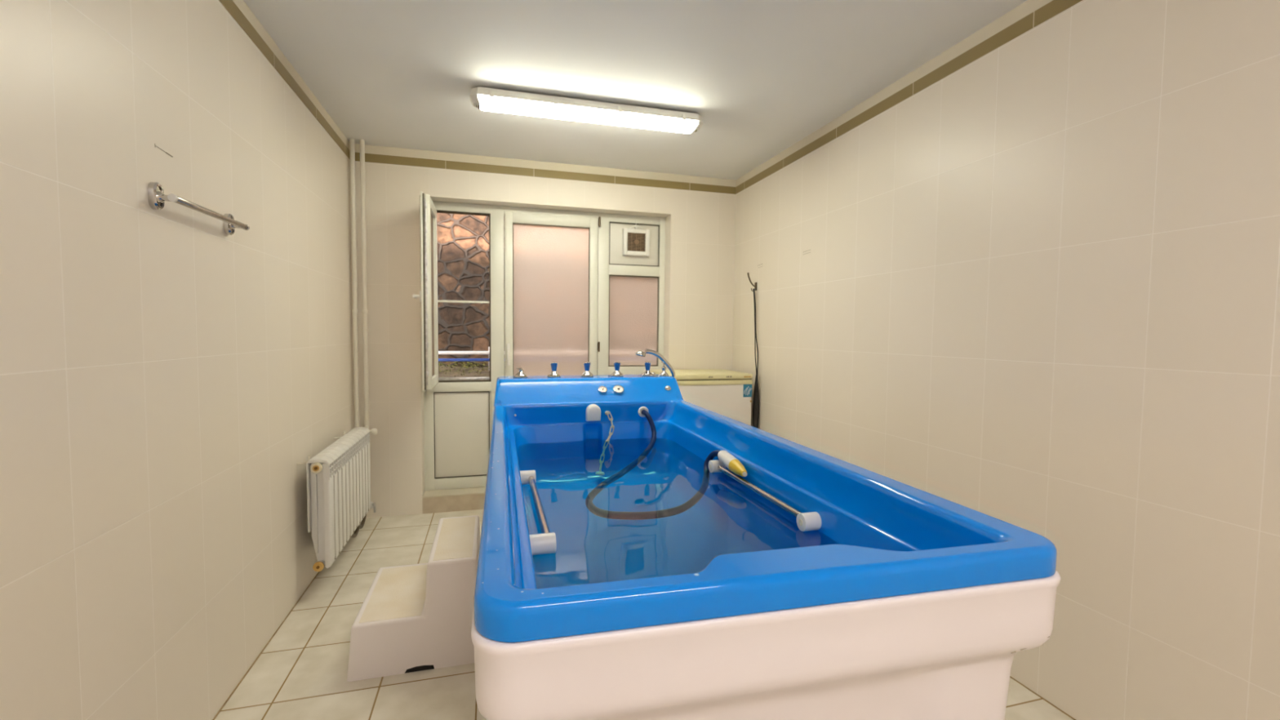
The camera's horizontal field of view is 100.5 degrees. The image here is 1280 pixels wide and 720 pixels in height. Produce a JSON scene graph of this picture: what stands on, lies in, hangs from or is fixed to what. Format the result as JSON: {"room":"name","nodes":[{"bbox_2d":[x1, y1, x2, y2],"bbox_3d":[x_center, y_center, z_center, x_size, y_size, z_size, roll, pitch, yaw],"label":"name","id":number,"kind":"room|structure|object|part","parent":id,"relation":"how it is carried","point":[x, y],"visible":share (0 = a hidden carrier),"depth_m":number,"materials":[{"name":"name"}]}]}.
{"room":"care facility","nodes":[
{"label":"care facility","id":0,"kind":"room"},
{"bbox_2d":[0,0,354,719],"bbox_3d":[-1.222,-0.025,0.852,0.122,2.520,6.040,0,3,-16],"label":"wall","id":1,"kind":"structure","parent":0,"point":[166,375],"depth_m":1.46,"materials":[{"name":"beige paint"}]},
{"bbox_2d":[147,182,249,235],"bbox_3d":[-1.358,-0.462,1.668,0.064,0.078,0.467,0,3,-16],"label":"towel rail","id":2,"kind":"object","parent":1,"relation":"attached to","point":[156,197],"visible":1,"depth_m":1.50,"materials":[{"name":"silver metal"}]},
{"bbox_3d":[-1.323,-0.449,1.458,0.017,0.074,0.044,0,3,-16],"label":"bracket plate","id":3,"kind":"part","parent":2,"relation":"part of","materials":[{"name":"silver metal"}]},
{"bbox_3d":[-1.296,-0.444,1.461,0.041,0.018,0.017,0,3,-13],"label":"bracket arm","id":4,"kind":"part","parent":2,"relation":"part of","materials":[{"name":"silver metal"}]},
{"bbox_3d":[-1.437,-0.475,1.865,0.017,0.074,0.044,0,3,-16],"label":"bracket plate","id":5,"kind":"part","parent":2,"relation":"part of","materials":[{"name":"silver metal"}]},
{"bbox_2d":[212,571,319,719],"bbox_3d":[-1.166,1.234,0.895,0.004,0.003,5.720,0,3,-16],"label":"baseboard","id":6,"kind":"structure","parent":1,"relation":"attached to","point":[248,670],"depth_m":2.11,"materials":[{"name":"beige tile"}]},
{"bbox_2d":[218,0,350,159],"bbox_3d":[-1.141,-1.197,0.770,0.003,0.055,5.720,0,3,-16],"label":"trim","id":7,"kind":"structure","parent":1,"relation":"attached to","point":[229,5],"depth_m":2.32,"materials":[{"name":"tile"}]},
{"bbox_2d":[297,425,377,571],"bbox_3d":[-1.674,0.735,3.033,0.181,0.611,1.089,0,3,-16],"label":"radiator","id":8,"kind":"object","parent":1,"relation":"attached to","point":[339,476],"visible":1,"depth_m":2.70,"materials":[{"name":"metal"}]},
{"bbox_3d":[-1.726,0.958,3.458,0.012,0.079,0.061,0,3,-16],"label":"valve lever","id":9,"kind":"part","parent":8,"relation":"part of","materials":[{"name":"metal"}]},
{"bbox_2d":[355,143,736,518],"bbox_3d":[-0.611,-0.183,4.051,2.784,2.520,0.200,0,3,-16],"label":"wall","id":10,"kind":"structure","parent":0,"point":[700,225],"depth_m":3.73,"materials":[{"name":"beige paint"}]},
{"bbox_2d":[422,493,484,513],"bbox_3d":[-0.684,1.019,4.094,1.818,0.113,0.204,0,3,-16],"label":"trim","id":11,"kind":"structure","parent":10,"relation":"attached to","point":[468,502],"depth_m":3.81,"materials":[{"name":"tile"}]},
{"bbox_2d":[422,486,485,497],"bbox_3d":[-0.683,0.957,4.089,1.818,0.012,0.208,0,3,-16],"label":"trim","id":12,"kind":"structure","parent":10,"relation":"attached to","point":[473,491],"depth_m":3.85,"materials":[{"name":"tile"}]},
{"bbox_2d":[412,191,665,490],"bbox_3d":[-0.625,-0.082,3.850,1.828,2.088,0.580,0,3,-16],"label":"window","id":13,"kind":"structure","parent":10,"relation":"in","point":[458,411],"depth_m":3.97,"materials":[{"name":"white plastic"}]},
{"bbox_3d":[-1.413,-0.403,3.395,0.052,0.070,0.138,0,3,-16],"label":"sash handle","id":14,"kind":"part","parent":13,"relation":"part of","materials":[{"name":"white plastic"}]},
{"bbox_3d":[-1.406,-0.434,3.566,0.054,1.245,0.490,0,3,-16],"label":"open sash","id":15,"kind":"part","parent":13,"relation":"part of","materials":[{"name":"white plastic"}]},
{"bbox_3d":[-1.403,-0.434,3.566,0.008,1.105,0.360,0,3,-16],"label":"pane","id":16,"kind":"part","parent":13,"relation":"part of","materials":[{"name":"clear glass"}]},
{"bbox_3d":[-1.313,0.550,3.956,0.401,0.639,0.022,0,3,-16],"label":"panel","id":17,"kind":"part","parent":13,"relation":"part of","materials":[{"name":"plastic"}]},
{"bbox_2d":[504,212,600,376],"bbox_3d":[-0.661,-0.116,4.066,0.717,1.972,0.112,0,3,-16],"label":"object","id":18,"kind":"structure","parent":13,"relation":"attached to","point":[551,261],"depth_m":4.05,"materials":[{"name":"white plastic"}]},
{"bbox_3d":[-0.974,-0.041,3.949,0.024,0.160,0.048,0,3,-16],"label":"handle","id":19,"kind":"part","parent":18,"relation":"part of","materials":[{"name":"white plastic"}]},
{"bbox_3d":[-0.053,-0.309,4.257,0.413,0.722,0.008,0,3,-16],"label":"pane","id":20,"kind":"part","parent":13,"relation":"part of","materials":[{"name":"pink glass"}]},
{"bbox_3d":[-0.048,-0.913,4.231,0.413,0.332,0.022,0,3,-16],"label":"vent panel","id":21,"kind":"part","parent":13,"relation":"part of","materials":[{"name":"plastic"}]},
{"bbox_2d":[622,221,649,256],"bbox_3d":[-0.030,-0.962,4.201,0.214,0.278,0.040,0,3,-16],"label":"fan","id":22,"kind":"object","parent":13,"relation":"attached to","point":[636,242],"visible":1,"depth_m":4.19,"materials":[{"name":"white plastic"}]},
{"bbox_3d":[-0.032,-1.063,4.186,0.113,0.074,0.021,0,3,-16],"label":"pull cord","id":23,"kind":"part","parent":22,"relation":"part of","materials":[{"name":"white plastic"}]},
{"bbox_2d":[627,232,645,251],"bbox_3d":[-0.027,-0.927,4.191,0.150,0.144,0.012,0,3,-16],"label":"fan grille","id":24,"kind":"object","parent":22,"relation":"attached to","point":[636,241],"depth_m":4.20,"materials":[{"name":"brown plastic"}]},
{"bbox_2d":[355,152,735,194],"bbox_3d":[-0.572,-1.352,3.893,2.778,0.055,0.003,0,3,-16],"label":"trim","id":25,"kind":"structure","parent":10,"relation":"attached to","point":[369,157],"depth_m":3.85,"materials":[{"name":"tile"}]},
{"bbox_2d":[243,0,1026,179],"bbox_3d":[0.189,-1.349,1.175,3.024,0.120,6.040,0,3,-16],"label":"ceiling","id":26,"kind":"structure","parent":0,"point":[762,77],"depth_m":2.43,"materials":[{"name":"paint"}]},
{"bbox_2d":[349,138,359,427],"bbox_3d":[-1.867,-0.240,3.482,0.038,2.373,0.081,0,3,-16],"label":"pipe","id":27,"kind":"object","parent":26,"relation":"attached to","point":[352,142],"visible":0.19,"depth_m":3.48,"materials":[{"name":"metal"}]},
{"bbox_2d":[359,139,368,429],"bbox_3d":[-1.808,-0.463,3.486,0.038,1.928,0.081,0,3,-16],"label":"pipe","id":28,"kind":"object","parent":26,"relation":"attached to","point":[362,189],"visible":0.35,"depth_m":3.50,"materials":[{"name":"metal"}]},
{"bbox_2d":[469,86,703,133],"bbox_3d":[-0.258,-1.335,2.864,1.252,0.090,0.144,0,3,-15],"label":"fluorescent light","id":29,"kind":"object","parent":26,"relation":"attached to","point":[484,99],"visible":1,"depth_m":2.81,"materials":[{"name":"white plastic"}]},
{"bbox_2d":[214,509,1073,719],"bbox_3d":[0.161,1.288,1.311,3.024,0.120,6.040,0,3,-16],"label":"floor","id":30,"kind":"structure","parent":0,"point":[301,673],"depth_m":2.00,"materials":[{"name":"tile"}]},
{"bbox_2d":[346,515,479,681],"bbox_3d":[-0.919,0.960,2.255,0.470,0.414,0.519,0,3,-16],"label":"steps","id":31,"kind":"structure","parent":30,"relation":"on","point":[411,618],"depth_m":2.04,"materials":[{"name":"plastic"}]},
{"bbox_2d":[649,368,752,425],"bbox_3d":[0.436,0.589,4.001,0.626,1.005,0.513,0,3,-16],"label":"chest freezer","id":32,"kind":"object","parent":30,"relation":"on","point":[726,393],"visible":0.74,"depth_m":3.77,"materials":[{"name":"metal"}]},
{"bbox_3d":[0.441,0.105,3.976,0.626,0.036,0.511,0,3,-16],"label":"lid","id":33,"kind":"part","parent":32,"relation":"part of","materials":[{"name":"white plastic"}]},
{"bbox_2d":[471,361,1060,719],"bbox_3d":[-0.034,0.627,2.018,1.077,1.123,2.465,0,3,-16],"label":"bath","id":34,"kind":"object","parent":30,"relation":"on","point":[811,584],"visible":0.99,"depth_m":0.93,"materials":[{"name":"blue plastic"}]},
{"bbox_3d":[-0.662,0.080,2.959,0.076,0.036,0.076,0,3,-16],"label":"control knob","id":35,"kind":"part","parent":34,"relation":"part of","materials":[{"name":"silver metal"}]},
{"bbox_3d":[-0.428,0.440,1.991,0.072,0.051,0.051,0,3,-16],"label":"rail mount","id":36,"kind":"part","parent":34,"relation":"part of","materials":[{"name":"white plastic"}]},
{"bbox_3d":[-0.323,0.456,1.686,0.022,0.022,0.654,0,3,-16],"label":"grab rail","id":37,"kind":"part","parent":34,"relation":"part of","materials":[{"name":"metal"}]},
{"bbox_3d":[-0.254,0.473,1.370,0.072,0.051,0.051,0,3,-16],"label":"rail mount","id":38,"kind":"part","parent":34,"relation":"part of","materials":[{"name":"white plastic"}]},
{"bbox_3d":[-0.485,0.079,3.009,0.076,0.036,0.076,0,3,-16],"label":"control knob","id":39,"kind":"part","parent":34,"relation":"part of","materials":[{"name":"silver metal"}]},
{"bbox_3d":[-0.304,0.079,3.060,0.076,0.036,0.076,0,3,-16],"label":"control knob","id":40,"kind":"part","parent":34,"relation":"part of","materials":[{"name":"silver metal"}]},
{"bbox_2d":[595,410,614,475],"bbox_3d":[-0.185,0.430,2.774,0.048,0.317,0.147,2,3,22],"label":"chain","id":41,"kind":"object","parent":34,"relation":"hanging from","point":[599,473],"visible":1,"depth_m":2.79,"materials":[{"name":"silver metal"}]},
{"bbox_3d":[-0.133,0.078,3.107,0.076,0.036,0.076,0,3,-16],"label":"control knob","id":42,"kind":"part","parent":34,"relation":"part of","materials":[{"name":"silver metal"}]},
{"bbox_2d":[638,406,648,417],"bbox_3d":[0.018,0.282,2.891,0.058,0.058,0.013,0,3,-16],"label":"socket","id":43,"kind":"object","parent":34,"relation":"attached to","point":[640,408],"depth_m":2.89,"materials":[{"name":"white plastic"}]},
{"bbox_3d":[0.046,0.077,3.158,0.076,0.036,0.076,0,3,-16],"label":"control knob","id":44,"kind":"part","parent":34,"relation":"part of","materials":[{"name":"silver metal"}]},
{"bbox_2d":[635,348,675,377],"bbox_3d":[0.092,0.018,3.155,0.256,0.169,0.068,0,3,-16],"label":"shower","id":45,"kind":"object","parent":34,"relation":"attached to","point":[647,351],"visible":0.98,"depth_m":3.15,"materials":[{"name":"silver metal"}]},
{"bbox_2d":[585,409,746,519],"bbox_3d":[-0.002,0.398,2.308,0.602,0.198,1.115,0,3,-16],"label":"hose","id":46,"kind":"object","parent":34,"relation":"attached to","point":[731,462],"visible":0.97,"depth_m":1.98,"materials":[{"name":"rubber"}]},
{"bbox_3d":[0.324,0.437,2.192,0.072,0.051,0.051,0,3,-16],"label":"rail mount","id":47,"kind":"part","parent":34,"relation":"part of","materials":[{"name":"white plastic"}]},
{"bbox_3d":[0.408,0.454,1.873,0.022,0.022,0.669,0,3,-16],"label":"grab rail","id":48,"kind":"part","parent":34,"relation":"part of","materials":[{"name":"metal"}]},
{"bbox_3d":[-0.034,0.756,2.017,1.075,0.866,2.448,0,3,-16],"label":"panel","id":49,"kind":"part","parent":34,"relation":"part of","materials":[{"name":"white plastic"}]},
{"bbox_3d":[0.502,0.471,1.556,0.072,0.051,0.051,0,3,-16],"label":"rail mount","id":50,"kind":"part","parent":34,"relation":"part of","materials":[{"name":"white plastic"}]},
{"bbox_2d":[732,0,1279,719],"bbox_3d":[1.572,-0.036,1.634,0.122,2.520,6.040,0,3,-16],"label":"wall","id":51,"kind":"structure","parent":0,"point":[1037,290],"depth_m":1.77,"materials":[{"name":"beige paint"}]},
{"bbox_2d":[746,272,756,291],"bbox_3d":[0.825,-0.575,3.933,0.079,0.138,0.024,0,3,-16],"label":"wall hook","id":52,"kind":"object","parent":51,"relation":"attached to","point":[755,283],"visible":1,"depth_m":3.93,"materials":[{"name":"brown metal"}]},
{"bbox_3d":[0.823,-0.591,3.928,0.073,0.105,0.012,0,3,-20],"label":"arm","id":53,"kind":"part","parent":52,"relation":"part of","materials":[{"name":"brown metal"}]},
{"bbox_2d":[752,288,759,428],"bbox_3d":[0.842,0.009,3.916,0.048,1.071,0.115,0,3,-16],"label":"power cord","id":54,"kind":"object","parent":52,"relation":"hanging from","point":[756,396],"visible":0.96,"depth_m":3.89,"materials":[{"name":"black plastic"}]},
{"bbox_3d":[0.844,-0.144,3.919,0.017,0.766,0.095,0,3,-11],"label":"cord","id":55,"kind":"part","parent":54,"relation":"part of","materials":[{"name":"black plastic"}]},
{"bbox_3d":[0.853,-0.143,3.914,0.018,0.766,0.092,0,3,-16],"label":"cord","id":56,"kind":"part","parent":54,"relation":"part of","materials":[{"name":"black plastic"}]},
{"bbox_2d":[735,0,1082,194],"bbox_3d":[1.537,-1.208,1.519,0.003,0.055,5.720,0,3,-16],"label":"trim","id":57,"kind":"structure","parent":51,"relation":"attached to","point":[1053,8],"depth_m":2.35,"materials":[{"name":"tile"}]},
{"bbox_2d":[1009,675,1075,719],"bbox_3d":[1.511,1.223,1.644,0.004,0.003,5.720,0,3,-16],"label":"baseboard","id":58,"kind":"structure","parent":51,"relation":"attached to","point":[1010,676],"depth_m":1.90,"materials":[{"name":"beige tile"}]},
{"label":"outside","id":59,"kind":"structure","parent":0,"visible":0},
{"bbox_2d":[438,364,489,377],"bbox_3d":[0.229,0.119,5.166,6.200,0.156,1.460,0,3,-16],"label":"ground","id":60,"kind":"structure","parent":59,"point":[483,373],"depth_m":4.66,"materials":[{"name":"soil"}]},
{"bbox_2d":[438,361,488,377],"bbox_3d":[-0.630,0.059,5.077,3.114,0.103,1.017,0,3,-16],"label":"moss","id":61,"kind":"object","parent":60,"relation":"on","point":[455,364],"visible":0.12,"depth_m":4.79,"materials":[{"name":"green plant"}]},
{"bbox_2d":[438,346,489,370],"bbox_3d":[-0.532,0.024,5.008,3.350,0.290,0.056,0,3,-16],"label":"railing","id":62,"kind":"object","parent":60,"relation":"on","point":[488,351],"visible":0.04,"depth_m":4.70,"materials":[{"name":"white metal"}]},
{"bbox_3d":[-1.356,0.026,4.798,0.016,0.290,0.016,0,3,-16],"label":"post","id":63,"kind":"part","parent":62,"relation":"part of","materials":[{"name":"white metal"}]},
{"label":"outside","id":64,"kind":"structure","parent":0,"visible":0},
{"bbox_2d":[436,213,504,367],"bbox_3d":[0.005,-0.445,5.957,6.200,2.460,0.300,0,3,-16],"label":"wall","id":65,"kind":"structure","parent":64,"point":[463,240],"depth_m":5.29,"materials":[{"name":"stone"}]}
]}

